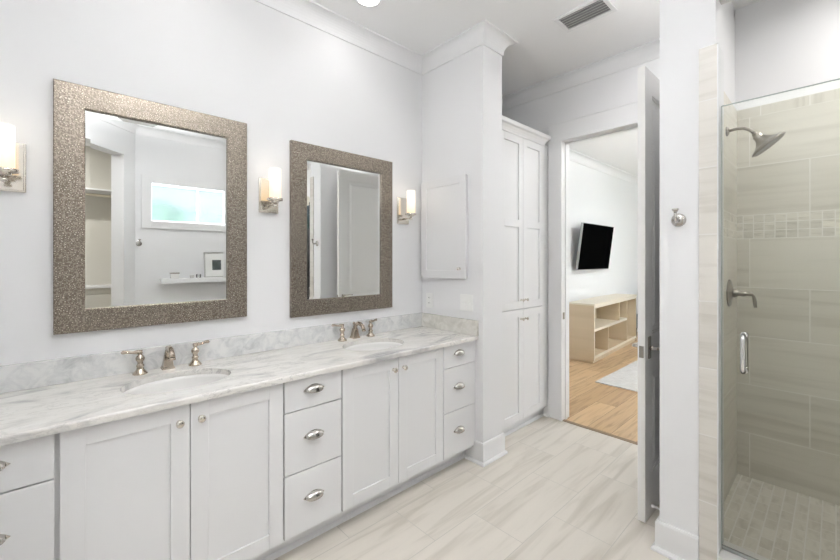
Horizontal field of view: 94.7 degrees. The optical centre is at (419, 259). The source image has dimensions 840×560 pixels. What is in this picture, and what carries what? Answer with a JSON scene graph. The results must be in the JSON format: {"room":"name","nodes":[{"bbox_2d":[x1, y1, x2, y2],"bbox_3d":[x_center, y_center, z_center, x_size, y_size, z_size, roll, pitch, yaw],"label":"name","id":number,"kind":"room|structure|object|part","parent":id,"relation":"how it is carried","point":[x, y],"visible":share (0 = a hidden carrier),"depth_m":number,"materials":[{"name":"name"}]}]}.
{"room":"bathroom","nodes":[
{"label":"bathroom","id":0,"kind":"room"},
{"bbox_2d":[0,0,421,365],"bbox_3d":[-0.533,-0.090,2.680,3.810,2.990,0.120,0,0,-43],"label":"wall","id":1,"kind":"structure","parent":0,"point":[255,64],"depth_m":2.06,"materials":[{"name":"white paint"}]},
{"bbox_2d":[0,122,25,192],"bbox_3d":[-1.608,-0.396,1.497,0.114,0.242,0.146,0,0,-43],"label":"wall sconce","id":2,"kind":"object","parent":1,"relation":"attached to","point":[12,153],"visible":1,"depth_m":1.49,"materials":[{"name":"white glass"}]},
{"bbox_3d":[-1.615,-0.320,1.504,0.026,0.036,0.100,0,0,-43],"label":"arm","id":3,"kind":"part","parent":2,"relation":"part of","materials":[{"name":"silver metal"}]},
{"bbox_3d":[-1.590,-0.428,1.478,0.063,0.178,0.063,0,0,-43],"label":"lamp shade","id":4,"kind":"part","parent":2,"relation":"part of","materials":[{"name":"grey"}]},
{"bbox_2d":[53,78,246,334],"bbox_3d":[-1.261,-0.224,1.901,0.786,1.078,0.028,0,0,-43],"label":"wall mirror","id":5,"kind":"object","parent":1,"relation":"attached to","point":[150,197],"visible":1,"depth_m":1.84,"materials":[{"name":"grey metal"}]},
{"bbox_2d":[85,110,226,307],"bbox_3d":[-1.263,-0.224,1.903,0.590,0.882,0.006,0,0,-43],"label":"mirror glass","id":6,"kind":"object","parent":5,"relation":"attached to","point":[156,189],"depth_m":1.87,"materials":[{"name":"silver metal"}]},
{"bbox_2d":[0,313,421,393],"bbox_3d":[-0.891,0.474,2.249,2.457,0.106,0.020,0,0,-43],"label":"backsplash","id":7,"kind":"structure","parent":1,"relation":"attached to","point":[29,375],"depth_m":1.93,"materials":[{"name":"grey stone"}]},
{"bbox_2d":[259,168,282,213],"bbox_3d":[-0.839,-0.396,2.213,0.114,0.242,0.146,0,0,-43],"label":"wall sconce","id":8,"kind":"object","parent":1,"relation":"attached to","point":[269,189],"visible":1,"depth_m":2.19,"materials":[{"name":"white glass"}]},
{"bbox_3d":[-0.846,-0.320,2.220,0.026,0.036,0.100,0,0,-43],"label":"arm","id":9,"kind":"part","parent":8,"relation":"part of","materials":[{"name":"silver metal"}]},
{"bbox_3d":[-0.821,-0.428,2.193,0.063,0.178,0.063,0,0,-43],"label":"lamp shade","id":10,"kind":"part","parent":8,"relation":"part of","materials":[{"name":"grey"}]},
{"bbox_2d":[290,140,391,317],"bbox_3d":[-0.498,-0.188,2.611,0.782,1.076,0.028,0,0,-43],"label":"wall mirror","id":11,"kind":"object","parent":1,"relation":"attached to","point":[341,201],"visible":1,"depth_m":2.56,"materials":[{"name":"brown metal"}]},
{"bbox_2d":[307,160,380,299],"bbox_3d":[-0.500,-0.188,2.613,0.586,0.880,0.006,0,0,-43],"label":"mirror glass","id":12,"kind":"object","parent":11,"relation":"attached to","point":[344,199],"depth_m":2.59,"materials":[{"name":"silver metal"}]},
{"bbox_2d":[397,190,415,224],"bbox_3d":[-0.085,-0.396,2.913,0.114,0.242,0.146,0,0,-43],"label":"wall sconce","id":13,"kind":"object","parent":1,"relation":"attached to","point":[405,206],"visible":1,"depth_m":2.92,"materials":[{"name":"white glass"}]},
{"bbox_3d":[-0.067,-0.428,2.894,0.063,0.178,0.063,0,0,-43],"label":"lamp shade","id":14,"kind":"part","parent":13,"relation":"part of","materials":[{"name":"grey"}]},
{"bbox_2d":[254,0,659,110],"bbox_3d":[0.664,-1.534,1.393,3.570,0.102,3.395,0,0,-43],"label":"crown molding","id":15,"kind":"structure","parent":1,"relation":"attached to","point":[309,12],"depth_m":2.83,"materials":[{"name":"white paint"}]},
{"bbox_2d":[422,45,501,452],"bbox_3d":[0.306,-0.090,2.962,0.224,2.990,0.610,0,0,-43],"label":"wall column","id":16,"kind":"structure","parent":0,"point":[462,97],"depth_m":2.75,"materials":[{"name":"white paint"}]},
{"bbox_2d":[426,293,432,307],"bbox_3d":[0.075,0.317,3.040,0.008,0.115,0.072,0,0,-43],"label":"wall outlet","id":17,"kind":"object","parent":16,"relation":"attached to","point":[429,296],"visible":1,"depth_m":3.04,"materials":[{"name":"white plastic"}]},
{"bbox_2d":[421,174,467,278],"bbox_3d":[0.166,-0.237,2.903,0.062,0.746,0.458,0,0,-43],"label":"medicine cabinet","id":18,"kind":"object","parent":16,"relation":"attached to","point":[444,202],"visible":1,"depth_m":2.89,"materials":[{"name":"white paint"}]},
{"bbox_2d":[460,294,472,311],"bbox_3d":[0.328,0.305,2.761,0.018,0.118,0.118,0,0,-43],"label":"switch plate","id":19,"kind":"object","parent":16,"relation":"attached to","point":[466,301],"visible":1,"depth_m":2.76,"materials":[{"name":"white plastic"}]},
{"bbox_2d":[464,433,507,466],"bbox_3d":[0.475,1.333,2.781,0.284,0.145,0.175,0,0,-43],"label":"baseboard","id":20,"kind":"structure","parent":16,"relation":"attached to","point":[481,454],"depth_m":2.70,"materials":[{"name":"white paint"}]},
{"bbox_2d":[311,0,734,176],"bbox_3d":[2.828,-1.635,2.686,11.000,0.100,5.520,0,0,-43],"label":"ceiling","id":21,"kind":"structure","parent":0,"point":[543,51],"depth_m":2.68,"materials":[{"name":"white paint"}]},
{"bbox_2d":[355,0,382,7],"bbox_3d":[-0.312,-1.580,2.339,0.176,0.010,0.176,0,0,-43],"label":"recessed light","id":22,"kind":"object","parent":21,"relation":"in","point":[364,3],"visible":1,"depth_m":2.38,"materials":[{"name":"white paint"}]},
{"bbox_2d":[358,0,378,5],"bbox_3d":[-0.312,-1.581,2.339,0.132,0.004,0.132,0,0,-43],"label":"diffuser","id":23,"kind":"object","parent":22,"relation":"attached to","point":[361,2],"depth_m":2.37,"materials":[{"name":"white"}]},
{"bbox_2d":[552,0,616,32],"bbox_3d":[1.060,-1.580,2.495,0.210,0.010,0.330,0,0,-43],"label":"ceiling vent","id":24,"kind":"object","parent":21,"relation":"in","point":[590,11],"visible":1,"depth_m":2.49,"materials":[{"name":"white metal"}]},
{"bbox_2d":[274,332,839,559],"bbox_3d":[2.828,1.452,2.686,11.000,0.106,5.520,0,0,-43],"label":"floor","id":25,"kind":"structure","parent":0,"point":[561,490],"depth_m":2.17,"materials":[{"name":"tile"}]},
{"bbox_2d":[0,433,57,559],"bbox_3d":[-1.462,0.927,1.335,0.314,0.745,0.578,0,0,-43],"label":"base cabinet","id":26,"kind":"object","parent":25,"relation":"on","point":[28,468],"visible":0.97,"depth_m":1.21,"materials":[{"name":"white paint"}]},
{"bbox_3d":[-1.278,0.838,1.132,0.110,0.044,0.030,0,0,-43],"label":"cup pull","id":27,"kind":"part","parent":26,"relation":"part of","materials":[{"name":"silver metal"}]},
{"bbox_3d":[-1.278,0.617,1.132,0.110,0.044,0.030,0,0,-43],"label":"cup pull","id":28,"kind":"part","parent":26,"relation":"part of","materials":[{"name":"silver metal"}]},
{"bbox_3d":[-1.295,0.851,1.151,0.301,0.285,0.020,0,0,-43],"label":"drawer","id":29,"kind":"part","parent":26,"relation":"part of","materials":[{"name":"white paint"}]},
{"bbox_3d":[-1.295,0.630,1.151,0.301,0.146,0.020,0,0,-43],"label":"drawer","id":30,"kind":"part","parent":26,"relation":"part of","materials":[{"name":"white paint"}]},
{"bbox_2d":[58,383,282,559],"bbox_3d":[-1.072,0.927,1.699,0.752,0.745,0.578,0,0,-43],"label":"base cabinet","id":31,"kind":"object","parent":25,"relation":"on","point":[202,480],"visible":0.82,"depth_m":1.48,"materials":[{"name":"white paint"}]},
{"bbox_3d":[-1.040,0.922,1.389,0.371,0.730,0.020,0,0,-43],"label":"door","id":32,"kind":"part","parent":31,"relation":"part of","materials":[{"name":"white paint"}]},
{"bbox_3d":[-0.913,0.623,1.472,0.029,0.029,0.030,0,0,-43],"label":"knob","id":33,"kind":"part","parent":31,"relation":"part of","materials":[{"name":"silver metal"}]},
{"bbox_3d":[-0.859,0.623,1.523,0.029,0.029,0.030,0,0,-43],"label":"knob","id":34,"kind":"part","parent":31,"relation":"part of","materials":[{"name":"silver metal"}]},
{"bbox_3d":[-0.766,0.922,1.644,0.371,0.730,0.020,0,0,-43],"label":"door","id":35,"kind":"part","parent":31,"relation":"part of","materials":[{"name":"white paint"}]},
{"bbox_2d":[0,326,477,445],"bbox_3d":[-0.696,0.540,2.054,2.478,0.026,0.572,0,0,-43],"label":"countertop","id":36,"kind":"structure","parent":31,"relation":"on","point":[27,414],"depth_m":1.67,"materials":[{"name":"white stone"}]},
{"bbox_2d":[121,340,209,375],"bbox_3d":[-1.198,0.469,1.852,0.366,0.117,0.146,0,0,-43],"label":"faucet","id":37,"kind":"object","parent":36,"relation":"on","point":[169,356],"visible":1,"depth_m":1.85,"materials":[{"name":"silver metal"}]},
{"bbox_3d":[-1.323,0.426,1.778,0.081,0.027,0.020,0,0,-29],"label":"lever","id":38,"kind":"part","parent":37,"relation":"part of","materials":[{"name":"silver metal"}]},
{"bbox_3d":[-1.296,0.475,1.792,0.059,0.103,0.060,0,0,-43],"label":"handle","id":39,"kind":"part","parent":37,"relation":"part of","materials":[{"name":"silver metal"}]},
{"bbox_3d":[-1.198,0.469,1.853,0.055,0.117,0.146,0,0,-43],"label":"spout","id":40,"kind":"part","parent":37,"relation":"part of","materials":[{"name":"silver metal"}]},
{"bbox_3d":[-1.131,0.475,1.946,0.059,0.103,0.060,0,0,-43],"label":"handle","id":41,"kind":"part","parent":37,"relation":"part of","materials":[{"name":"silver metal"}]},
{"bbox_3d":[-1.114,0.426,1.973,0.020,0.027,0.081,0,0,32],"label":"lever","id":42,"kind":"part","parent":37,"relation":"part of","materials":[{"name":"silver metal"}]},
{"bbox_2d":[123,374,227,393],"bbox_3d":[-1.056,0.625,1.701,0.443,0.141,0.338,0,0,-43],"label":"sink","id":43,"kind":"object","parent":36,"relation":"in","point":[189,381],"visible":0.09,"depth_m":1.82,"materials":[{"name":"white ceramic"}]},
{"bbox_2d":[331,318,376,341],"bbox_3d":[-0.409,0.469,2.586,0.366,0.117,0.146,0,0,-43],"label":"faucet","id":44,"kind":"object","parent":36,"relation":"on","point":[354,333],"visible":1,"depth_m":2.60,"materials":[{"name":"silver metal"}]},
{"bbox_3d":[-0.535,0.426,2.511,0.081,0.027,0.020,0,0,-29],"label":"lever","id":45,"kind":"part","parent":44,"relation":"part of","materials":[{"name":"silver metal"}]},
{"bbox_3d":[-0.507,0.475,2.526,0.059,0.103,0.060,0,0,-43],"label":"handle","id":46,"kind":"part","parent":44,"relation":"part of","materials":[{"name":"silver metal"}]},
{"bbox_3d":[-0.409,0.469,2.586,0.055,0.117,0.146,0,0,-43],"label":"spout","id":47,"kind":"part","parent":44,"relation":"part of","materials":[{"name":"silver metal"}]},
{"bbox_3d":[-0.342,0.475,2.680,0.059,0.103,0.060,0,0,-43],"label":"handle","id":48,"kind":"part","parent":44,"relation":"part of","materials":[{"name":"silver metal"}]},
{"bbox_2d":[345,342,401,350],"bbox_3d":[-0.287,0.625,2.430,0.443,0.141,0.338,0,0,-43],"label":"sink","id":49,"kind":"object","parent":36,"relation":"in","point":[374,345],"visible":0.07,"depth_m":2.59,"materials":[{"name":"white ceramic"}]},
{"bbox_2d":[422,313,478,335],"bbox_3d":[0.205,0.474,2.891,0.020,0.106,0.574,0,0,-43],"label":"side splash","id":50,"kind":"object","parent":36,"relation":"on","point":[453,324],"visible":1,"depth_m":2.85,"materials":[{"name":"stone"}]},
{"bbox_2d":[283,370,340,541],"bbox_3d":[-0.685,0.927,2.058,0.305,0.745,0.578,0,0,-43],"label":"drawers","id":51,"kind":"object","parent":25,"relation":"on","point":[311,405],"visible":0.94,"depth_m":1.85,"materials":[{"name":"white paint"}]},
{"bbox_3d":[-0.516,1.143,1.876,0.298,0.288,0.020,0,0,-43],"label":"drawer","id":52,"kind":"part","parent":51,"relation":"part of","materials":[{"name":"white paint"}]},
{"bbox_3d":[-0.516,0.851,1.876,0.298,0.285,0.020,0,0,-43],"label":"drawer","id":53,"kind":"part","parent":51,"relation":"part of","materials":[{"name":"white paint"}]},
{"bbox_3d":[-0.516,0.630,1.876,0.298,0.146,0.020,0,0,-43],"label":"drawer","id":54,"kind":"part","parent":51,"relation":"part of","materials":[{"name":"white paint"}]},
{"bbox_3d":[-0.501,1.130,1.855,0.110,0.044,0.030,0,0,-43],"label":"cup pull","id":55,"kind":"part","parent":51,"relation":"part of","materials":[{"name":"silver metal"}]},
{"bbox_3d":[-0.501,0.838,1.855,0.110,0.044,0.030,0,0,-43],"label":"cup pull","id":56,"kind":"part","parent":51,"relation":"part of","materials":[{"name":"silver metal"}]},
{"bbox_3d":[-0.501,0.617,1.855,0.110,0.044,0.030,0,0,-43],"label":"cup pull","id":57,"kind":"part","parent":51,"relation":"part of","materials":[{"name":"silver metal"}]},
{"bbox_2d":[250,446,471,559],"bbox_3d":[-0.565,1.353,1.912,2.478,0.104,0.091,0,0,-43],"label":"toe kick","id":58,"kind":"object","parent":25,"relation":"on","point":[277,551],"visible":0.45,"depth_m":2.11,"materials":[{"name":"white paint"}]},
{"bbox_2d":[340,348,442,511],"bbox_3d":[-0.300,0.927,2.417,0.747,0.745,0.578,0,0,-43],"label":"base cabinet","id":59,"kind":"object","parent":25,"relation":"on","point":[392,409],"visible":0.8,"depth_m":2.19,"materials":[{"name":"white paint"}]},
{"bbox_3d":[-0.267,0.922,2.108,0.368,0.730,0.020,0,0,-43],"label":"door","id":60,"kind":"part","parent":59,"relation":"part of","materials":[{"name":"white paint"}]},
{"bbox_3d":[0.005,0.922,2.361,0.368,0.730,0.020,0,0,-43],"label":"door","id":61,"kind":"part","parent":59,"relation":"part of","materials":[{"name":"white paint"}]},
{"bbox_2d":[443,341,473,459],"bbox_3d":[0.087,0.927,2.776,0.309,0.745,0.578,0,0,-43],"label":"base cabinet","id":62,"kind":"object","parent":25,"relation":"on","point":[458,366],"visible":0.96,"depth_m":2.57,"materials":[{"name":"white paint"}]},
{"bbox_3d":[0.256,1.143,2.594,0.302,0.288,0.020,0,0,-43],"label":"drawer","id":63,"kind":"part","parent":62,"relation":"part of","materials":[{"name":"white paint"}]},
{"bbox_3d":[0.256,0.851,2.594,0.302,0.285,0.020,0,0,-43],"label":"drawer","id":64,"kind":"part","parent":62,"relation":"part of","materials":[{"name":"white paint"}]},
{"bbox_3d":[0.256,0.630,2.594,0.302,0.146,0.020,0,0,-43],"label":"drawer","id":65,"kind":"part","parent":62,"relation":"part of","materials":[{"name":"white paint"}]},
{"bbox_3d":[0.271,1.130,2.573,0.110,0.044,0.030,0,0,-43],"label":"cup pull","id":66,"kind":"part","parent":62,"relation":"part of","materials":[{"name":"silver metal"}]},
{"bbox_3d":[0.271,0.838,2.573,0.110,0.044,0.030,0,0,-43],"label":"cup pull","id":67,"kind":"part","parent":62,"relation":"part of","materials":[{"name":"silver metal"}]},
{"bbox_3d":[0.271,0.617,2.573,0.110,0.044,0.030,0,0,-43],"label":"cup pull","id":68,"kind":"part","parent":62,"relation":"part of","materials":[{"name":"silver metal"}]},
{"bbox_2d":[472,340,474,446],"bbox_3d":[-0.531,0.927,1.877,2.479,0.745,0.018,0,0,-43],"label":"trim","id":69,"kind":"structure","parent":62,"relation":"attached to","point":[474,340],"depth_m":2.70,"materials":[{"name":"white paint"}]},
{"bbox_2d":[502,115,550,435],"bbox_3d":[0.692,0.161,3.350,0.861,2.488,0.560,0,0,-43],"label":"linen cabinet","id":70,"kind":"object","parent":25,"relation":"on","point":[524,149],"visible":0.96,"depth_m":3.18,"materials":[{"name":"white paint"}]},
{"bbox_3d":[0.719,-0.302,3.066,0.320,1.395,0.020,0,0,-43],"label":"door","id":71,"kind":"part","parent":70,"relation":"part of","materials":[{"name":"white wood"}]},
{"bbox_3d":[0.719,0.850,3.066,0.320,0.895,0.020,0,0,-43],"label":"door","id":72,"kind":"part","parent":70,"relation":"part of","materials":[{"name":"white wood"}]},
{"bbox_3d":[0.816,1.396,3.216,0.860,0.018,0.014,0,0,-43],"label":"shoe moulding","id":73,"kind":"part","parent":70,"relation":"part of","materials":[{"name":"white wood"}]},
{"bbox_3d":[0.808,-1.042,3.174,0.792,0.083,0.144,0,0,-43],"label":"crown moulding","id":74,"kind":"part","parent":70,"relation":"part of","materials":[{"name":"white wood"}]},
{"bbox_3d":[0.955,-0.302,3.285,0.316,1.395,0.020,0,0,-43],"label":"door","id":75,"kind":"part","parent":70,"relation":"part of","materials":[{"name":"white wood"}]},
{"bbox_3d":[0.955,0.850,3.285,0.316,0.895,0.020,0,0,-43],"label":"door","id":76,"kind":"part","parent":70,"relation":"part of","materials":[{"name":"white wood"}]},
{"bbox_2d":[563,419,637,444],"bbox_3d":[1.571,1.404,3.053,0.040,0.006,0.930,0,0,-43],"label":"trim","id":77,"kind":"structure","parent":25,"relation":"on","point":[564,420],"depth_m":3.14,"materials":[{"name":"brown wood"}]},
{"bbox_2d":[569,294,636,362],"bbox_3d":[2.925,1.002,6.100,0.370,0.805,2.028,0,0,43],"label":"bookcase","id":78,"kind":"object","parent":25,"relation":"on","point":[600,326],"visible":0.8,"depth_m":5.71,"materials":[{"name":"brown wood"}]},
{"bbox_3d":[2.755,0.963,5.918,0.346,0.035,1.478,0,0,43],"label":"shelf","id":79,"kind":"part","parent":78,"relation":"part of","materials":[{"name":"beige wood"}]},
{"bbox_2d":[595,360,637,391],"bbox_3d":[4.021,1.400,4.413,2.900,0.010,2.785,0,0,-43],"label":"area rug","id":80,"kind":"object","parent":25,"relation":"on","point":[626,377],"visible":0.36,"depth_m":4.55,"materials":[{"name":"white fabric"}]},
{"bbox_2d":[636,314,637,336],"bbox_3d":[4.371,0.895,7.098,0.690,1.020,0.680,0,0,-43],"label":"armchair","id":81,"kind":"object","parent":25,"relation":"on","point":[636,314],"visible":0.07,"depth_m":7.05,"materials":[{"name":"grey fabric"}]},
{"bbox_2d":[718,541,769,559],"bbox_3d":[1.864,1.353,1.212,0.144,0.104,1.472,0,0,-43],"label":"shower curb","id":82,"kind":"object","parent":25,"relation":"on","point":[723,555],"visible":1,"depth_m":1.71,"materials":[{"name":"white stone"}]},
{"bbox_2d":[721,78,839,559],"bbox_3d":[1.637,0.302,1.449,0.104,1.994,0.812,0,0,-43],"label":"shower door","id":83,"kind":"structure","parent":82,"relation":"on","point":[744,337],"depth_m":1.71,"materials":[{"name":"clear glass"}]},
{"bbox_3d":[1.415,0.404,1.687,0.104,0.180,0.026,0,0,-43],"label":"pull handle","id":84,"kind":"part","parent":83,"relation":"part of","materials":[{"name":"silver metal"}]},
{"bbox_3d":[1.617,0.298,1.470,0.008,1.981,0.750,0,0,-43],"label":"glass panel","id":85,"kind":"part","parent":83,"relation":"part of","materials":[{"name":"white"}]},
{"bbox_2d":[569,160,637,313],"bbox_3d":[2.798,-0.090,6.345,6.060,2.990,0.120,0,0,-43],"label":"wall","id":86,"kind":"structure","parent":0,"point":[595,197],"depth_m":6.61,"materials":[{"name":"white paint"}]},
{"bbox_2d":[575,222,613,269],"bbox_3d":[2.720,-0.199,6.061,1.130,0.698,0.188,0,0,-43],"label":"television","id":87,"kind":"object","parent":86,"relation":"attached to","point":[595,241],"visible":1,"depth_m":5.95,"materials":[{"name":"black"}]},
{"bbox_2d":[569,148,637,185],"bbox_3d":[2.829,-1.530,6.223,5.940,0.110,0.100,0,0,-43],"label":"crown molding","id":88,"kind":"structure","parent":86,"relation":"attached to","point":[574,156],"depth_m":6.38,"materials":[{"name":"white paint"}]},
{"bbox_2d":[502,19,734,412],"bbox_3d":[1.476,-0.090,3.229,0.120,2.990,1.811,0,0,-43],"label":"wall","id":89,"kind":"structure","parent":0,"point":[619,88],"depth_m":3.29,"materials":[{"name":"white paint"}]},
{"bbox_2d":[543,400,549,417],"bbox_3d":[1.143,1.333,3.477,0.030,0.145,0.065,0,0,-43],"label":"baseboard","id":90,"kind":"structure","parent":89,"relation":"attached to","point":[546,408],"depth_m":3.47,"materials":[{"name":"white paint"}]},
{"bbox_2d":[548,101,637,420],"bbox_3d":[1.599,0.101,3.078,0.148,2.608,1.178,0,0,-43],"label":"door frame","id":91,"kind":"structure","parent":89,"relation":"attached to","point":[623,118],"depth_m":3.41,"materials":[{"name":"white paint"}]},
{"bbox_2d":[632,66,659,522],"bbox_3d":[1.522,0.182,2.384,0.928,2.430,0.141,0,0,-43],"label":"door","id":92,"kind":"structure","parent":91,"relation":"attached to","point":[648,344],"depth_m":2.09,"materials":[{"name":"white paint"}]},
{"bbox_3d":[1.183,0.491,2.068,0.002,0.063,0.023,0,0,-43],"label":"latch plate","id":93,"kind":"part","parent":92,"relation":"part of","materials":[{"name":"silver metal"}]},
{"bbox_3d":[1.242,0.473,2.093,0.036,0.120,0.007,0,0,-43],"label":"handle plate","id":94,"kind":"part","parent":92,"relation":"part of","materials":[{"name":"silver metal"}]},
{"bbox_3d":[1.293,0.475,2.105,0.114,0.022,0.045,0,0,-43],"label":"lever","id":95,"kind":"part","parent":92,"relation":"part of","materials":[{"name":"silver metal"}]},
{"bbox_2d":[660,0,732,536],"bbox_3d":[1.790,-0.090,1.291,0.120,2.990,1.713,0,0,-43],"label":"wall","id":96,"kind":"structure","parent":0,"point":[687,27],"depth_m":1.82,"materials":[{"name":"white paint"}]},
{"bbox_2d":[651,515,698,559],"bbox_3d":[1.587,1.333,2.185,1.100,0.145,0.189,0,0,-43],"label":"baseboard","id":97,"kind":"structure","parent":96,"relation":"attached to","point":[672,542],"depth_m":1.82,"materials":[{"name":"white paint"}]},
{"bbox_2d":[671,208,685,226],"bbox_3d":[1.190,-0.198,1.796,0.071,0.083,0.062,0,0,-43],"label":"robe hook","id":98,"kind":"object","parent":96,"relation":"attached to","point":[678,220],"visible":1,"depth_m":1.80,"materials":[{"name":"grey metal"}]},
{"bbox_2d":[699,44,716,559],"bbox_3d":[1.290,0.225,1.732,0.011,2.360,0.070,0,0,-43],"label":"tile","id":99,"kind":"structure","parent":96,"relation":"attached to","point":[707,55],"depth_m":1.73,"materials":[{"name":"white tile"}]},
{"bbox_2d":[717,43,723,559],"bbox_3d":[1.355,0.225,1.750,0.132,2.360,0.012,0,0,-43],"label":"trim","id":100,"kind":"structure","parent":96,"relation":"attached to","point":[720,55],"depth_m":1.74,"materials":[{"name":"white"}]},
{"bbox_2d":[721,1,733,105],"bbox_3d":[1.649,-0.122,2.243,0.970,3.055,0.129,0,0,-43],"label":"wall","id":101,"kind":"structure","parent":0,"point":[727,9],"depth_m":2.40,"materials":[{"name":"white paint"}]},
{"bbox_2d":[724,92,736,500],"bbox_3d":[1.708,0.213,2.201,1.000,2.383,0.012,0,0,-43],"label":"tiled wall","id":102,"kind":"structure","parent":101,"relation":"attached to","point":[730,113],"depth_m":2.38,"materials":[{"name":"tile"}]},
{"bbox_2d":[726,279,756,307],"bbox_3d":[1.918,0.200,2.299,0.164,0.164,0.130,0,0,-43],"label":"shower valve","id":103,"kind":"object","parent":102,"relation":"attached to","point":[730,292],"visible":1,"depth_m":2.30,"materials":[{"name":"silver metal"}]},
{"bbox_3d":[1.916,0.200,2.300,0.052,0.052,0.094,0,0,-43],"label":"stem","id":104,"kind":"part","parent":103,"relation":"part of","materials":[{"name":"silver metal"}]},
{"bbox_3d":[1.948,0.234,2.270,0.046,0.090,0.020,0,0,40],"label":"lever","id":105,"kind":"part","parent":103,"relation":"part of","materials":[{"name":"silver metal"}]},
{"bbox_2d":[726,127,785,157],"bbox_3d":[1.910,-0.687,2.205,0.179,0.202,0.256,0,0,-43],"label":"showerhead","id":106,"kind":"object","parent":102,"relation":"attached to","point":[763,142],"visible":1,"depth_m":2.16,"materials":[{"name":"silver metal"}]},
{"bbox_3d":[1.863,-0.742,2.240,0.017,0.061,0.128,0,0,-43],"label":"shower arm","id":107,"kind":"part","parent":106,"relation":"part of","materials":[{"name":"silver metal"}]},
{"bbox_2d":[732,0,760,15],"bbox_3d":[2.327,-1.698,1.632,1.130,0.095,1.720,0,0,-43],"label":"ceiling","id":108,"kind":"structure","parent":0,"point":[737,4],"depth_m":2.49,"materials":[{"name":"white paint"}]},
{"bbox_2d":[735,0,839,110],"bbox_3d":[2.703,-0.122,1.971,0.118,3.055,1.704,0,0,-43],"label":"wall","id":109,"kind":"structure","parent":0,"point":[781,45],"depth_m":2.38,"materials":[{"name":"white paint"}]},
{"bbox_2d":[737,88,839,505],"bbox_3d":[2.614,0.213,1.970,0.012,2.383,1.584,0,0,-43],"label":"tiled wall","id":110,"kind":"structure","parent":109,"relation":"attached to","point":[788,194],"depth_m":2.35,"materials":[{"name":"tile"}]}
]}

